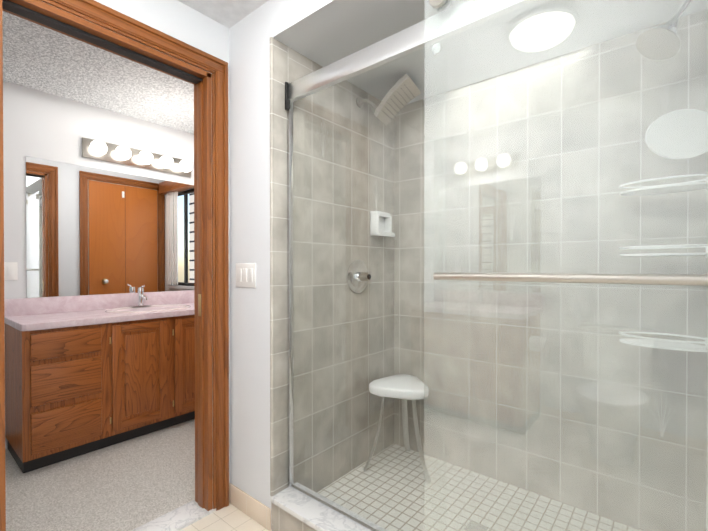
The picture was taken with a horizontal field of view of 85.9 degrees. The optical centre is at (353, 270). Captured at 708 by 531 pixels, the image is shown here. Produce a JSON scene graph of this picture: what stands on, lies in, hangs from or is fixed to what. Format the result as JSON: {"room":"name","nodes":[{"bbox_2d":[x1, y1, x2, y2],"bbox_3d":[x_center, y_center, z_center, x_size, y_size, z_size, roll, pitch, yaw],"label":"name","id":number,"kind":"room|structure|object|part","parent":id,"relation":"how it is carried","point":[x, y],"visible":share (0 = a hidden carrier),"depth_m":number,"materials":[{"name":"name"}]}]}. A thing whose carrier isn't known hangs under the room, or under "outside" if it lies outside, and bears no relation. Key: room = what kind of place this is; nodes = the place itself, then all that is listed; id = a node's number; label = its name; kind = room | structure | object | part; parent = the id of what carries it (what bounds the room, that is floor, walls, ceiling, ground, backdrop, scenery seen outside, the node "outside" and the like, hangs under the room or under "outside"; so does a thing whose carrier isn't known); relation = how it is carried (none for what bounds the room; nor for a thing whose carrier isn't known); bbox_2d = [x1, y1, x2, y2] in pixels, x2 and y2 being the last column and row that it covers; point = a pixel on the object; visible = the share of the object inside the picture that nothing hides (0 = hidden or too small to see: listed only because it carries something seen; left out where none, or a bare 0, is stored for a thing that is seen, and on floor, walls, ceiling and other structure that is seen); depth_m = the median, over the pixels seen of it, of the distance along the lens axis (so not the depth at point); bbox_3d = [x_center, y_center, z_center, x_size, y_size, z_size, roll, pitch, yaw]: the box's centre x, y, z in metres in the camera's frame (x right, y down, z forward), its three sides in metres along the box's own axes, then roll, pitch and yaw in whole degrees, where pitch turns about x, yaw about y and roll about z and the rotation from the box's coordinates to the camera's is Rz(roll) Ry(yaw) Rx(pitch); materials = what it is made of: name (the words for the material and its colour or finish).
{"room":"bathroom","nodes":[
{"label":"bathroom","id":0,"kind":"room"},
{"bbox_2d":[3,81,193,448],"bbox_3d":[-2.042,-0.028,2.898,0.106,2.440,2.660,0,1,40],"label":"wall","id":1,"kind":"structure","parent":0,"point":[91,231],"depth_m":2.86,"materials":[{"name":"white paint"}]},
{"bbox_2d":[4,262,17,279],"bbox_3d":[-2.281,0.005,2.527,0.008,0.118,0.070,0,1,40],"label":"light switch","id":2,"kind":"object","parent":1,"relation":"attached to","point":[10,270],"visible":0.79,"depth_m":2.53,"materials":[{"name":"white plastic"}]},
{"bbox_2d":[82,137,191,176],"bbox_3d":[-1.708,-0.917,3.106,0.147,0.144,0.830,0,1,40],"label":"vanity light bar","id":3,"kind":"object","parent":1,"relation":"attached to","point":[108,152],"visible":1,"depth_m":3.06,"materials":[{"name":"white glass"}]},
{"bbox_2d":[4,290,193,316],"bbox_3d":[-1.756,0.243,3.150,0.020,0.115,1.700,0,1,40],"label":"backsplash","id":4,"kind":"structure","parent":0,"relation":"attached to","point":[12,307],"depth_m":2.81,"materials":[{"name":"pink stone"}]},
{"bbox_2d":[5,419,194,530],"bbox_3d":[-1.463,1.216,2.364,1.490,0.060,2.560,0,1,40],"label":"floor carpet","id":5,"kind":"object","parent":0,"point":[132,484],"visible":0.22,"depth_m":2.09,"materials":[{"name":"beige carpet"}]},
{"bbox_2d":[4,313,194,472],"bbox_3d":[-1.552,0.759,2.989,0.545,0.842,1.694,0,1,40],"label":"bathroom vanity","id":6,"kind":"object","parent":5,"relation":"on","point":[84,374],"depth_m":2.44,"materials":[{"name":"brown wood"}]},
{"bbox_2d":[4,301,194,328],"bbox_3d":[-1.550,0.322,2.981,0.554,0.040,1.700,0,1,40],"label":"countertop","id":7,"kind":"structure","parent":6,"relation":"on","point":[30,320],"depth_m":2.51,"materials":[{"name":"pink stone"}]},
{"bbox_2d":[136,285,147,304],"bbox_3d":[-1.689,0.203,3.044,0.136,0.171,0.150,0,1,40],"label":"faucet","id":8,"kind":"object","parent":7,"relation":"on","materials":[{"name":"silver metal"}]},
{"bbox_2d":[100,301,193,312],"bbox_3d":[-1.580,0.358,2.955,0.470,0.137,0.600,0,1,40],"label":"sink","id":9,"kind":"object","parent":7,"relation":"in","point":[167,304],"depth_m":3.00,"materials":[{"name":"white ceramic"}]},
{"bbox_2d":[131,500,215,530],"bbox_3d":[-1.005,1.204,1.629,0.152,0.034,0.820,0,1,40],"label":"threshold","id":10,"kind":"object","parent":5,"relation":"on","point":[184,516],"visible":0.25,"depth_m":1.82,"materials":[{"name":"white stone"}]},
{"bbox_2d":[40,0,229,482],"bbox_3d":[-0.599,-0.022,2.105,0.120,2.440,2.045,0,1,40],"label":"wall","id":11,"kind":"structure","parent":0,"point":[178,20],"depth_m":1.78,"materials":[{"name":"white paint"}]},
{"bbox_2d":[0,0,227,530],"bbox_3d":[-1.002,0.076,1.619,0.172,2.249,0.948,0,1,40],"label":"door frame","id":12,"kind":"structure","parent":11,"relation":"attached to","point":[203,277],"depth_m":1.78,"materials":[{"name":"brown wood"}]},
{"bbox_2d":[198,294,200,315],"bbox_3d":[-0.771,0.174,1.899,0.024,0.110,0.002,0,1,40],"label":"strike plate","id":13,"kind":"object","parent":12,"relation":"attached to","point":[199,304],"visible":1,"depth_m":1.90,"materials":[{"name":"brown metal"}]},
{"bbox_2d":[212,66,228,510],"bbox_3d":[-0.669,0.085,1.907,0.026,2.227,0.078,0,1,40],"label":"bathroom door trim leg","id":14,"kind":"object","parent":11,"relation":"attached to","point":[220,304],"visible":0.96,"depth_m":1.88,"materials":[{"name":"brown wood"}]},
{"bbox_2d":[2,0,268,133],"bbox_3d":[-0.643,-1.262,1.345,4.030,0.050,3.260,0,1,40],"label":"ceiling","id":15,"kind":"structure","parent":0,"point":[42,58],"depth_m":2.40,"materials":[{"name":"white paint"}]},
{"bbox_2d":[229,0,372,508],"bbox_3d":[0.278,-0.017,1.267,2.300,2.440,0.100,0,1,40],"label":"wall","id":16,"kind":"structure","parent":0,"point":[249,92],"depth_m":1.83,"materials":[{"name":"white paint"}]},
{"bbox_2d":[236,263,255,287],"bbox_3d":[-0.533,0.024,1.866,0.164,0.118,0.008,0,1,40],"label":"light switch","id":17,"kind":"object","parent":16,"relation":"attached to","point":[245,274],"visible":1,"depth_m":1.86,"materials":[{"name":"white plastic"}]},
{"bbox_2d":[230,483,270,530],"bbox_3d":[-0.514,1.149,1.858,0.337,0.100,0.010,0,1,40],"label":"baseboard","id":18,"kind":"structure","parent":16,"relation":"attached to","point":[257,511],"depth_m":1.84,"materials":[{"name":"tile"}]},
{"bbox_2d":[271,482,387,530],"bbox_3d":[0.287,1.120,1.287,1.601,0.166,0.162,0,1,40],"label":"sill","id":19,"kind":"structure","parent":16,"relation":"on","point":[294,510],"depth_m":1.65,"materials":[{"name":"stone"}]},
{"bbox_2d":[285,0,707,530],"bbox_3d":[0.279,0.033,1.271,1.598,2.009,0.124,0,1,40],"label":"shower door","id":20,"kind":"structure","parent":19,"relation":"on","point":[450,18],"depth_m":1.10,"materials":[{"name":"clear glass"}]},
{"bbox_3d":[0.009,0.106,1.555,0.799,1.850,0.008,0,1,40],"label":"fixed glass","id":21,"kind":"part","parent":20,"relation":"part of","materials":[{"name":"clear glass"}]},
{"bbox_3d":[0.562,0.027,1.050,0.825,1.995,0.008,0,1,40],"label":"sliding glass","id":22,"kind":"part","parent":20,"relation":"part of","materials":[{"name":"clear glass"}]},
{"bbox_3d":[0.538,0.020,1.021,0.685,0.028,0.068,0,1,40],"label":"handle","id":23,"kind":"part","parent":20,"relation":"part of","materials":[{"name":"silver metal"}]},
{"bbox_2d":[180,9,707,530],"bbox_3d":[-0.073,0.101,0.844,2.300,2.310,3.200,0,1,40],"label":"wall","id":24,"kind":"structure","parent":0,"point":[230,517],"depth_m":1.96,"materials":[{"name":"beige tile"}]},
{"bbox_2d":[270,37,287,495],"bbox_3d":[-0.351,-0.013,1.774,0.020,2.095,0.096,0,1,40],"label":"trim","id":25,"kind":"structure","parent":24,"relation":"attached to","point":[278,288],"depth_m":1.76,"materials":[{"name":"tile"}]},
{"bbox_2d":[347,260,370,292],"bbox_3d":[0.053,0.037,2.183,0.088,0.192,0.192,0,1,40],"label":"shower valve","id":26,"kind":"object","parent":24,"relation":"attached to","point":[353,273],"depth_m":2.17,"materials":[{"name":"silver metal"}]},
{"bbox_2d":[370,210,394,236],"bbox_3d":[0.176,-0.282,2.335,0.082,0.154,0.158,0,1,40],"label":"soap dish","id":27,"kind":"object","parent":24,"relation":"attached to","point":[383,223],"depth_m":2.31,"materials":[{"name":"white ceramic"}]},
{"bbox_2d":[356,74,420,125],"bbox_3d":[0.219,-0.951,2.179,0.342,0.205,0.240,0,1,40],"label":"shower head","id":28,"kind":"object","parent":24,"relation":"attached to","point":[401,86],"depth_m":2.12},
{"bbox_3d":[0.083,-0.961,2.195,0.112,0.095,0.092,0,1,40],"label":"arm","id":29,"kind":"part","parent":28,"relation":"part of"},
{"bbox_2d":[636,0,690,59],"bbox_3d":[1.198,-0.912,1.358,0.304,0.258,0.196,0,1,40],"label":"shower","id":30,"kind":"object","parent":24,"relation":"attached to","point":[669,54],"depth_m":1.38,"materials":[{"name":"silver metal"}]},
{"bbox_2d":[317,443,641,530],"bbox_3d":[0.608,1.175,1.677,1.601,0.050,0.860,0,1,40],"label":"mosaic shower floor","id":31,"kind":"structure","parent":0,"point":[386,467],"depth_m":1.91,"materials":[{"name":"beige tile"}]},
{"bbox_2d":[363,374,430,483],"bbox_3d":[0.306,0.900,2.206,0.368,0.496,0.385,0,1,40],"label":"stool","id":32,"kind":"object","parent":31,"relation":"on","point":[404,381],"depth_m":2.14,"materials":[{"name":"white plastic"}]},
{"bbox_3d":[0.290,0.677,2.208,0.328,0.050,0.337,0,1,40],"label":"seat","id":33,"kind":"part","parent":32,"relation":"part of","materials":[{"name":"white plastic"}]},
{"bbox_2d":[619,109,707,530],"bbox_3d":[1.249,0.047,1.516,0.320,2.208,0.178,0,1,40],"label":"caddy shelf","id":34,"kind":"object","parent":31,"relation":"on","point":[678,150],"depth_m":1.48,"materials":[{"name":"white plastic"}]},
{"bbox_2d":[645,109,707,158],"bbox_3d":[1.277,-0.528,1.476,0.232,0.190,0.116,0,1,40],"label":"mirror","id":35,"kind":"object","parent":34,"relation":"attached to","point":[690,111],"depth_m":1.47,"materials":[{"name":"white plastic"}]},
{"bbox_2d":[289,0,707,104],"bbox_3d":[0.627,-1.085,1.684,1.625,0.050,1.000,0,1,40],"label":"ceiling","id":36,"kind":"structure","parent":0,"point":[370,23],"depth_m":1.72,"materials":[{"name":"white paint"}]}
]}

